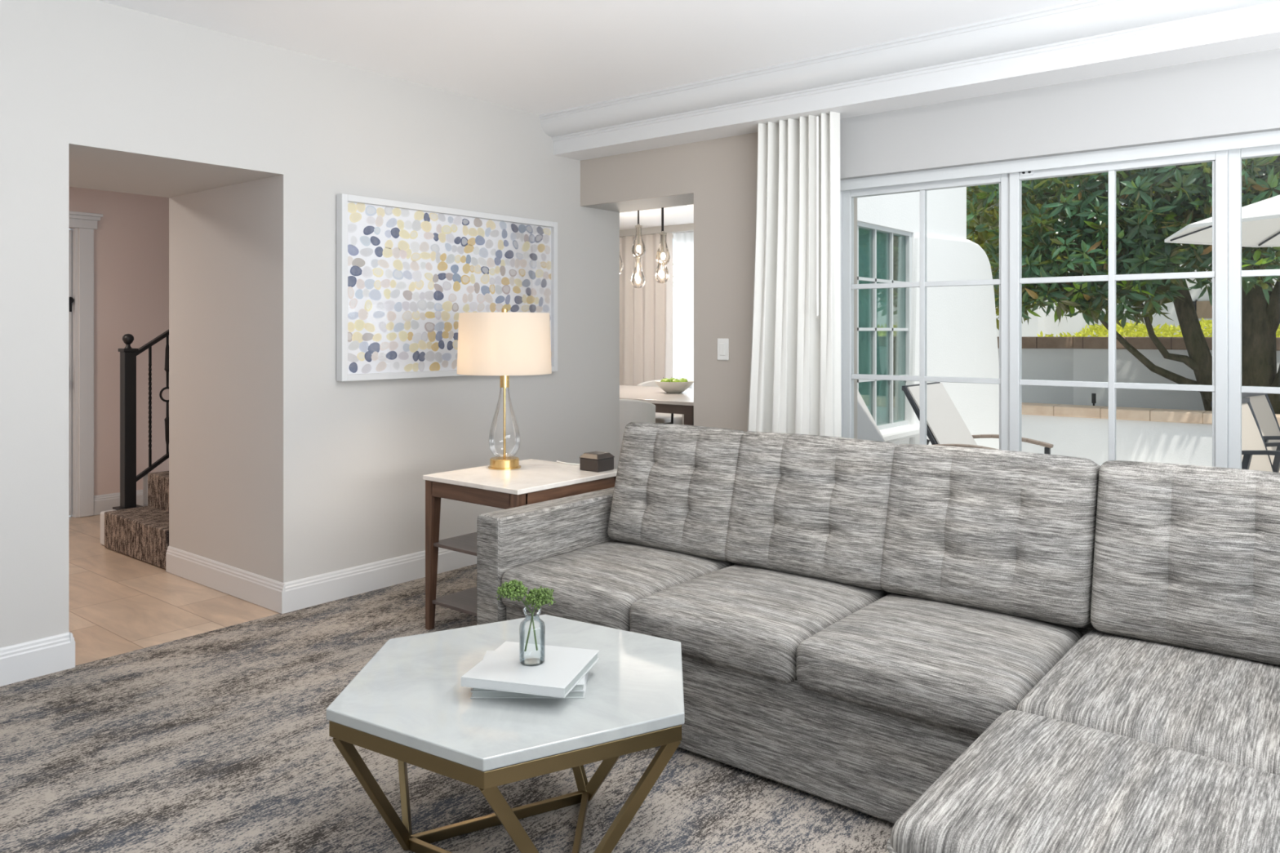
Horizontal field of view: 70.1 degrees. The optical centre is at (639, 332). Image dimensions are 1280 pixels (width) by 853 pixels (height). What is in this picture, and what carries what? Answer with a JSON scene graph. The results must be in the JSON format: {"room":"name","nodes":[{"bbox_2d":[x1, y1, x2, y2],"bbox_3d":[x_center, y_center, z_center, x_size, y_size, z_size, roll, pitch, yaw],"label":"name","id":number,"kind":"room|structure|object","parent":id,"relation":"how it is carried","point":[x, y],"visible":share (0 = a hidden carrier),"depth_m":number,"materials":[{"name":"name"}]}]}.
{"room":"living room","nodes":[
{"label":"living room","id":0,"kind":"room"},
{"bbox_2d":[68,186,168,495],"bbox_3d":[-3.028,0.055,5.096,3.050,2.450,4.300,0,0,39],"label":"wall","id":1,"kind":"structure","parent":0,"point":[131,236],"depth_m":6.56,"materials":[{"name":"beige paint"}]},
{"bbox_2d":[68,210,102,517],"bbox_3d":[-4.180,0.228,5.962,0.150,2.105,1.180,0,0,39],"label":"door frame","id":2,"kind":"structure","parent":1,"relation":"in","point":[81,237],"depth_m":6.31,"materials":[{"name":"white wood"}]},
{"bbox_2d":[93,489,143,515],"bbox_3d":[-3.300,1.212,7.015,0.016,0.135,1.655,0,0,39],"label":"baseboard","id":3,"kind":"structure","parent":1,"relation":"attached to","point":[106,502],"depth_m":6.44,"materials":[{"name":"white wood"}]},
{"bbox_2d":[0,0,580,648],"bbox_3d":[-3.051,-0.058,3.316,1.150,2.675,7.100,0,0,39],"label":"wall","id":4,"kind":"structure","parent":0,"point":[282,469],"depth_m":4.29,"materials":[{"name":"white paint"}]},
{"bbox_2d":[0,546,476,686],"bbox_3d":[-3.014,1.212,3.350,1.166,0.135,7.000,0,0,39],"label":"baseboard","id":5,"kind":"structure","parent":4,"relation":"attached to","point":[23,661],"depth_m":4.35,"materials":[{"name":"white wood"}]},
{"bbox_2d":[336,193,557,381],"bbox_3d":[-0.975,-0.212,4.926,0.051,0.895,1.470,0,0,39],"label":"framed print","id":6,"kind":"object","parent":4,"relation":"attached to","point":[406,272],"visible":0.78,"depth_m":4.73,"materials":[{"name":"white"}]},
{"bbox_2d":[0,514,894,852],"bbox_3d":[-1.737,1.340,2.357,8.500,0.120,7.060,0,0,39],"label":"floor","id":7,"kind":"structure","parent":0,"point":[219,740],"depth_m":2.70,"materials":[{"name":"carpet"}]},
{"bbox_2d":[100,471,168,568],"bbox_3d":[-2.579,0.873,5.581,0.940,0.814,1.021,0,0,39],"label":"staircase","id":8,"kind":"structure","parent":7,"relation":"on","point":[140,533],"depth_m":5.26,"materials":[{"name":"brown carpet"}]},
{"bbox_2d":[112,329,168,510],"bbox_3d":[-2.890,0.345,5.872,0.130,1.469,0.890,0,0,39],"label":"stair railing","id":9,"kind":"object","parent":8,"relation":"on","point":[128,477],"visible":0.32,"depth_m":5.56,"materials":[{"name":"black metal"}]},
{"bbox_2d":[326,614,684,852],"bbox_3d":[-0.295,1.060,2.256,0.915,0.440,0.852,0,0,39],"label":"coffee table","id":10,"kind":"object","parent":7,"relation":"on","point":[409,704],"visible":0.97,"depth_m":2.06,"materials":[{"name":"grey stone"}]},
{"bbox_2d":[470,671,588,697],"bbox_3d":[-0.258,0.832,2.204,0.262,0.016,0.225,0,0,0],"label":"book","id":11,"kind":"object","parent":10,"relation":"on","point":[501,694],"visible":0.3,"depth_m":2.10,"materials":[{"name":"grey paper"}]},
{"bbox_2d":[471,650,586,692],"bbox_3d":[-0.259,0.815,2.200,0.258,0.016,0.225,0,0,-1],"label":"book","id":12,"kind":"object","parent":11,"relation":"on","point":[580,686],"visible":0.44,"depth_m":2.09,"materials":[{"name":"grey paper"}]},
{"bbox_2d":[461,641,599,697],"bbox_3d":[-0.254,0.796,2.163,0.250,0.022,0.250,0,0,16],"label":"book","id":13,"kind":"object","parent":12,"relation":"on","point":[563,668],"visible":1,"depth_m":2.12,"materials":[{"name":"grey paper"}]},
{"bbox_2d":[519,605,545,666],"bbox_3d":[-0.256,0.721,2.168,0.061,0.129,0.061,0,0,39],"label":"bottle vase","id":14,"kind":"object","parent":13,"relation":"on","point":[542,627],"visible":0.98,"depth_m":2.18,"materials":[{"name":"clear glass"}]},
{"bbox_2d":[496,579,537,650],"bbox_3d":[-0.298,0.671,2.170,0.085,0.168,0.078,0,0,-35],"label":"flower sprig","id":15,"kind":"object","parent":14,"relation":"in","point":[514,588],"visible":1,"depth_m":2.16,"materials":[{"name":"green plant"}]},
{"bbox_2d":[524,586,555,651],"bbox_3d":[-0.239,0.683,2.167,0.067,0.155,0.076,0,0,-44],"label":"flower sprig","id":16,"kind":"object","parent":14,"relation":"in","point":[540,597],"visible":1,"depth_m":2.15,"materials":[{"name":"green plant"}]},
{"bbox_2d":[422,458,617,630],"bbox_3d":[-0.503,0.948,3.996,0.592,0.664,0.650,0,0,39],"label":"end table","id":17,"kind":"object","parent":7,"relation":"on","point":[536,481],"visible":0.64,"depth_m":3.89,"materials":[{"name":"beige stone"}]},
{"bbox_2d":[431,586,476,616],"bbox_3d":[-0.503,1.161,3.996,0.548,0.014,0.606,0,0,39],"label":"shelf","id":18,"kind":"object","parent":17,"relation":"attached to","point":[464,601],"depth_m":3.91,"materials":[{"name":"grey wood"}]},
{"bbox_2d":[433,532,476,555],"bbox_3d":[-0.503,0.913,3.996,0.548,0.014,0.606,0,0,39],"label":"shelf","id":19,"kind":"object","parent":17,"relation":"attached to","point":[464,544],"depth_m":3.91,"materials":[{"name":"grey wood"}]},
{"bbox_2d":[457,308,551,470],"bbox_3d":[-0.616,0.254,4.145,0.426,0.724,0.426,0,0,39],"label":"table lamp","id":20,"kind":"object","parent":17,"relation":"on","point":[503,344],"visible":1,"depth_m":3.98,"materials":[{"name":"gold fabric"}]},
{"bbox_2d":[499,375,509,387],"bbox_3d":[-0.616,0.183,4.145,0.042,0.135,0.042,0,0,39],"label":"socket","id":21,"kind":"object","parent":20,"relation":"attached to","point":[504,380],"depth_m":4.13,"materials":[{"name":"gold metal"}]},
{"bbox_2d":[556,451,614,472],"bbox_3d":[-0.288,0.578,4.163,0.369,0.077,0.125,0,0,39],"label":"trinket box","id":22,"kind":"object","parent":17,"relation":"on","point":[593,461],"visible":1,"depth_m":4.04,"materials":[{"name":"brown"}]},
{"bbox_2d":[476,422,1279,823],"bbox_3d":[0.713,0.820,2.856,2.617,0.920,1.056,0,0,39],"label":"sectional sofa","id":23,"kind":"object","parent":7,"relation":"on","point":[848,617],"visible":0.94,"depth_m":2.59,"materials":[{"name":"grey fabric"}]},
{"bbox_2d":[501,540,733,631],"bbox_3d":[-0.071,0.897,3.293,0.584,0.154,0.672,0,0,39],"label":"seat cushion","id":24,"kind":"object","parent":23,"relation":"on","point":[594,582],"depth_m":3.16,"materials":[{"name":"fabric"}]},
{"bbox_2d":[607,422,745,561],"bbox_3d":[0.172,0.609,3.545,0.581,0.497,0.301,0,0,39],"label":"cushion","id":25,"kind":"object","parent":23,"relation":"on","point":[676,490],"depth_m":3.44,"materials":[{"name":"fabric"}]},
{"bbox_2d":[629,564,886,683],"bbox_3d":[0.387,0.897,2.924,0.587,0.154,0.672,0,0,39],"label":"seat cushion","id":26,"kind":"object","parent":23,"relation":"on","point":[751,621],"depth_m":2.74,"materials":[{"name":"fabric"}]},
{"bbox_2d":[724,431,897,591],"bbox_3d":[0.617,0.609,3.185,0.616,0.497,0.301,0,0,39],"label":"cushion","id":27,"kind":"object","parent":23,"relation":"on","point":[817,508],"depth_m":3.08,"materials":[{"name":"fabric"}]},
{"bbox_2d":[795,592,1082,737],"bbox_3d":[0.846,0.897,2.553,0.587,0.154,0.672,0,0,39],"label":"seat cushion","id":28,"kind":"object","parent":23,"relation":"on","point":[953,667],"depth_m":2.39,"materials":[{"name":"fabric"}]},
{"bbox_2d":[880,444,1100,627],"bbox_3d":[1.077,0.609,2.815,0.616,0.497,0.301,0,0,39],"label":"cushion","id":29,"kind":"object","parent":23,"relation":"on","point":[1010,535],"depth_m":2.71,"materials":[{"name":"fabric"}]},
{"bbox_2d":[1015,629,1279,775],"bbox_3d":[1.293,0.897,2.167,0.587,0.154,0.712,0,0,39],"label":"seat cushion","id":30,"kind":"object","parent":23,"relation":"on","point":[1221,704],"depth_m":2.08,"materials":[{"name":"fabric"}]},
{"bbox_2d":[1089,460,1279,666],"bbox_3d":[1.535,0.609,2.445,0.555,0.497,0.301,0,0,39],"label":"cushion","id":31,"kind":"object","parent":23,"relation":"on","point":[1184,557],"depth_m":2.39,"materials":[{"name":"fabric"}]},
{"bbox_2d":[886,710,1279,852],"bbox_3d":[0.862,1.052,1.635,0.625,0.455,0.661,0,0,39],"label":"ottoman","id":32,"kind":"object","parent":7,"relation":"on","point":[1029,783],"visible":1,"depth_m":1.61,"materials":[{"name":"grey fabric"}]},
{"bbox_2d":[97,0,1081,115],"bbox_3d":[-0.390,-1.395,1.399,5.400,0.200,7.460,0,0,39],"label":"ceiling","id":33,"kind":"structure","parent":0,"point":[539,57],"depth_m":3.95,"materials":[{"name":"white paint"}]},
{"bbox_2d":[619,204,693,230],"bbox_3d":[0.027,-1.195,7.982,4.180,0.150,3.270,0,0,39],"label":"ceiling","id":34,"kind":"structure","parent":0,"point":[683,215],"depth_m":8.91,"materials":[{"name":"white paint"}]},
{"bbox_2d":[619,253,623,273],"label":"pendant chandelier","id":35,"kind":"object","parent":34,"relation":"hanging from","point":[622,265],"depth_m":8.18,"materials":[{"name":"clear glass"}]},
{"bbox_2d":[619,209,645,288],"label":"pendant chandelier","id":36,"kind":"object","parent":34,"relation":"hanging from","point":[638,247],"depth_m":8.01,"materials":[{"name":"clear glass"}]},
{"bbox_2d":[646,207,670,283],"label":"pendant chandelier","id":37,"kind":"object","parent":34,"relation":"hanging from","point":[662,251],"depth_m":7.85,"materials":[{"name":"clear glass"}]},
{"bbox_2d":[580,48,1279,469],"bbox_3d":[0.562,-0.058,5.206,8.700,2.675,0.380,0,0,39],"label":"wall","id":38,"kind":"structure","parent":0,"point":[1236,95],"depth_m":4.92,"materials":[{"name":"white paint"}]},
{"bbox_2d":[717,338,728,359],"bbox_3d":[0.457,0.095,5.038,0.074,0.120,0.013,0,0,39],"label":"light switch","id":39,"kind":"object","parent":38,"relation":"attached to","point":[722,344],"visible":1,"depth_m":5.03,"materials":[{"name":"white plastic"}]},
{"bbox_2d":[747,111,841,437],"bbox_3d":[0.734,0.093,4.619,0.574,2.334,0.126,0,0,39],"label":"window curtain","id":40,"kind":"object","parent":38,"relation":"hanging from","point":[795,383],"visible":0.68,"depth_m":4.56,"materials":[{"name":"white fabric"}]},
{"bbox_2d":[539,0,1279,160],"bbox_3d":[1.575,-1.185,3.913,5.300,0.220,0.360,0,0,39],"label":"trim","id":41,"kind":"structure","parent":38,"relation":"attached to","point":[1083,39],"depth_m":4.01,"materials":[{"name":"white"}]},
{"bbox_2d":[840,129,1279,469],"bbox_3d":[2.354,0.250,3.660,3.430,2.060,0.135,0,0,39],"label":"door","id":42,"kind":"structure","parent":38,"relation":"in","point":[1226,153],"depth_m":3.97,"materials":[{"name":"grey paint"}]},
{"bbox_3d":[-0.069,1.341,7.848,4.200,0.118,3.700,0,0,39],"label":"floor","id":43,"kind":"structure","parent":0,"visible":0},
{"bbox_2d":[619,399,672,454],"bbox_3d":[-0.139,0.881,6.806,0.618,0.801,0.569,0,0,39],"label":"dining chair","id":44,"kind":"object","parent":43,"relation":"on","point":[630,411],"visible":0.08,"depth_m":6.53,"materials":[{"name":"white fabric"}]},
{"bbox_2d":[619,385,693,425],"bbox_3d":[0.096,0.899,7.837,1.870,0.762,1.350,0,0,39],"label":"dining table","id":45,"kind":"object","parent":43,"relation":"on","point":[682,402],"visible":0.19,"depth_m":7.09,"materials":[{"name":"white"}]},
{"bbox_2d":[654,380,693,393],"bbox_3d":[0.293,0.468,7.787,0.344,0.100,0.344,0,0,39],"label":"fruit bowl","id":46,"kind":"object","parent":45,"relation":"on","point":[668,387],"visible":0.91,"depth_m":7.68,"materials":[{"name":"white ceramic"}]},
{"bbox_2d":[662,378,671,382],"bbox_3d":[0.225,0.429,7.734,0.076,0.079,0.073,0,0,25],"label":"apple","id":47,"kind":"object","parent":46,"relation":"in","point":[664,380],"visible":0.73,"depth_m":7.71,"materials":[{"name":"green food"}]},
{"bbox_2d":[671,377,680,382],"bbox_3d":[0.306,0.428,7.702,0.075,0.081,0.073,0,0,30],"label":"apple","id":48,"kind":"object","parent":46,"relation":"in","point":[677,380],"visible":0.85,"depth_m":7.68,"materials":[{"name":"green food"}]},
{"bbox_2d":[680,377,688,382],"bbox_3d":[0.371,0.429,7.754,0.073,0.080,0.076,0,0,3],"label":"apple","id":49,"kind":"object","parent":46,"relation":"in","point":[683,380],"visible":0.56,"depth_m":7.74,"materials":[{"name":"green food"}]},
{"bbox_2d":[636,379,692,424],"bbox_3d":[0.218,0.881,8.920,0.618,0.801,0.569,0,0,39],"label":"dining chair","id":50,"kind":"object","parent":43,"relation":"on","point":[677,419],"visible":0.24,"depth_m":8.75,"materials":[{"name":"grey fabric"}]},
{"label":"outside","id":51,"kind":"structure","parent":0,"visible":0},
{"bbox_3d":[8.265,1.395,9.257,23.000,0.170,15.640,0,0,39],"label":"floor","id":52,"kind":"structure","parent":51,"visible":0},
{"bbox_2d":[857,389,885,441],"bbox_3d":[1.712,0.828,4.959,1.770,0.965,0.720,0,0,39],"label":"chaise lounge","id":53,"kind":"object","parent":52,"relation":"on","point":[867,428],"visible":0.02,"depth_m":5.48,"materials":[{"name":"white fabric"}]},
{"bbox_2d":[857,186,999,449],"bbox_3d":[2.038,-0.255,7.019,0.160,3.130,4.337,0,0,39],"label":"wall","id":54,"kind":"structure","parent":52,"relation":"on","point":[962,337],"depth_m":7.61,"materials":[{"name":"white paint"}]},
{"bbox_2d":[857,221,919,442],"bbox_3d":[1.733,0.005,6.561,0.220,1.550,1.400,0,0,39],"label":"window","id":55,"kind":"structure","parent":54,"relation":"in","point":[884,254],"depth_m":6.72,"materials":[{"name":"grey paint"}]},
{"bbox_2d":[902,382,1053,454],"bbox_3d":[2.450,0.828,5.610,1.770,0.965,0.720,0,0,39],"label":"chaise lounge","id":56,"kind":"object","parent":52,"relation":"on","point":[945,426],"visible":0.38,"depth_m":5.94,"materials":[{"name":"grey"}]},
{"bbox_2d":[966,179,1085,330],"bbox_3d":[4.867,-1.248,13.808,4.050,5.140,2.804,0,0,31],"label":"tree","id":57,"kind":"object","parent":52,"relation":"on","point":[979,239],"visible":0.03,"depth_m":12.90,"materials":[{"name":"green plant"}]},
{"bbox_2d":[975,205,1279,337],"bbox_3d":[9.309,-0.505,16.921,13.000,3.630,4.400,0,0,39],"label":"house","id":58,"kind":"structure","parent":52,"relation":"on","point":[1046,324],"depth_m":15.93,"materials":[{"name":"white paint"}]},
{"bbox_2d":[997,336,1279,410],"bbox_3d":[7.064,0.681,8.163,9.492,1.258,1.178,0,0,33],"label":"wall","id":59,"kind":"structure","parent":52,"relation":"on","point":[1047,358],"depth_m":9.82,"materials":[{"name":"grey paint"}]},
{"bbox_2d":[1022,402,1279,466],"bbox_3d":[6.822,1.020,7.074,8.700,0.580,0.300,0,0,38],"label":"wall","id":60,"kind":"structure","parent":52,"relation":"on","point":[1154,435],"depth_m":8.65,"materials":[{"name":"white paint"}]},
{"bbox_2d":[1037,317,1279,337],"bbox_3d":[6.842,0.559,10.948,3.882,1.504,0.864,0,0,39],"label":"hedge","id":61,"kind":"object","parent":52,"relation":"on","point":[1129,329],"visible":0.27,"depth_m":11.31,"materials":[{"name":"green plant"}]},
{"bbox_2d":[1164,195,1279,247],"bbox_3d":[4.958,0.045,5.988,2.513,2.530,2.513,0,0,-22],"label":"patio umbrella","id":62,"kind":"object","parent":52,"relation":"on","point":[1260,220],"visible":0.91,"depth_m":6.87,"materials":[{"name":"white fabric"}]},
{"bbox_2d":[1210,397,1279,472],"bbox_3d":[3.495,0.845,4.853,0.595,0.937,0.644,0,0,-40],"label":"patio chair","id":63,"kind":"object","parent":52,"relation":"on","point":[1255,453],"visible":0.42,"depth_m":5.10,"materials":[{"name":"grey metal"}]},
{"bbox_2d":[1241,392,1279,472],"bbox_3d":[4.037,0.845,5.509,0.595,0.937,0.644,0,0,-38],"label":"patio chair","id":64,"kind":"object","parent":52,"relation":"on","point":[1262,407],"visible":0.34,"depth_m":5.75,"materials":[{"name":"beige"}]},
{"bbox_3d":[7.522,1.065,7.286,7.680,0.490,0.640,0,0,39],"label":"soil","id":65,"kind":"object","parent":52,"relation":"on","visible":0},
{"bbox_2d":[1091,393,1096,405],"bbox_3d":[4.591,0.725,9.227,0.039,0.210,0.039,0,0,39],"label":"light","id":66,"kind":"object","parent":65,"relation":"in","point":[1093,395],"visible":0.73,"depth_m":9.22,"materials":[{"name":"black metal"}]},
{"bbox_2d":[966,155,1279,413],"bbox_3d":[4.587,-0.791,8.700,4.285,3.427,1.918,0,0,44],"label":"magnolia tree","id":67,"kind":"object","parent":65,"relation":"in","point":[1146,219],"visible":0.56,"depth_m":8.44,"materials":[{"name":"green plant"}]},
{"bbox_3d":[0.026,-0.170,8.061,4.280,2.900,3.390,0,0,39],"label":"wall","id":68,"kind":"structure","parent":0,"visible":0},
{"bbox_2d":[619,232,673,386],"bbox_3d":[-0.076,0.105,9.964,1.030,2.310,0.104,0,0,39],"label":"curtain","id":69,"kind":"object","parent":68,"relation":"hanging from","point":[646,313],"visible":0.44,"depth_m":9.83,"materials":[{"name":"white fabric"}]},
{"bbox_2d":[619,223,693,237],"bbox_3d":[0.529,-1.085,9.544,3.000,0.070,0.210,0,0,39],"label":"trim","id":70,"kind":"structure","parent":68,"relation":"attached to","point":[677,228],"depth_m":9.68,"materials":[{"name":"white paint"}]},
{"bbox_2d":[673,231,693,388],"bbox_3d":[0.991,0.105,9.184,1.630,2.310,0.053,0,0,39],"label":"window","id":71,"kind":"structure","parent":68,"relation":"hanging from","point":[683,242],"depth_m":9.63,"materials":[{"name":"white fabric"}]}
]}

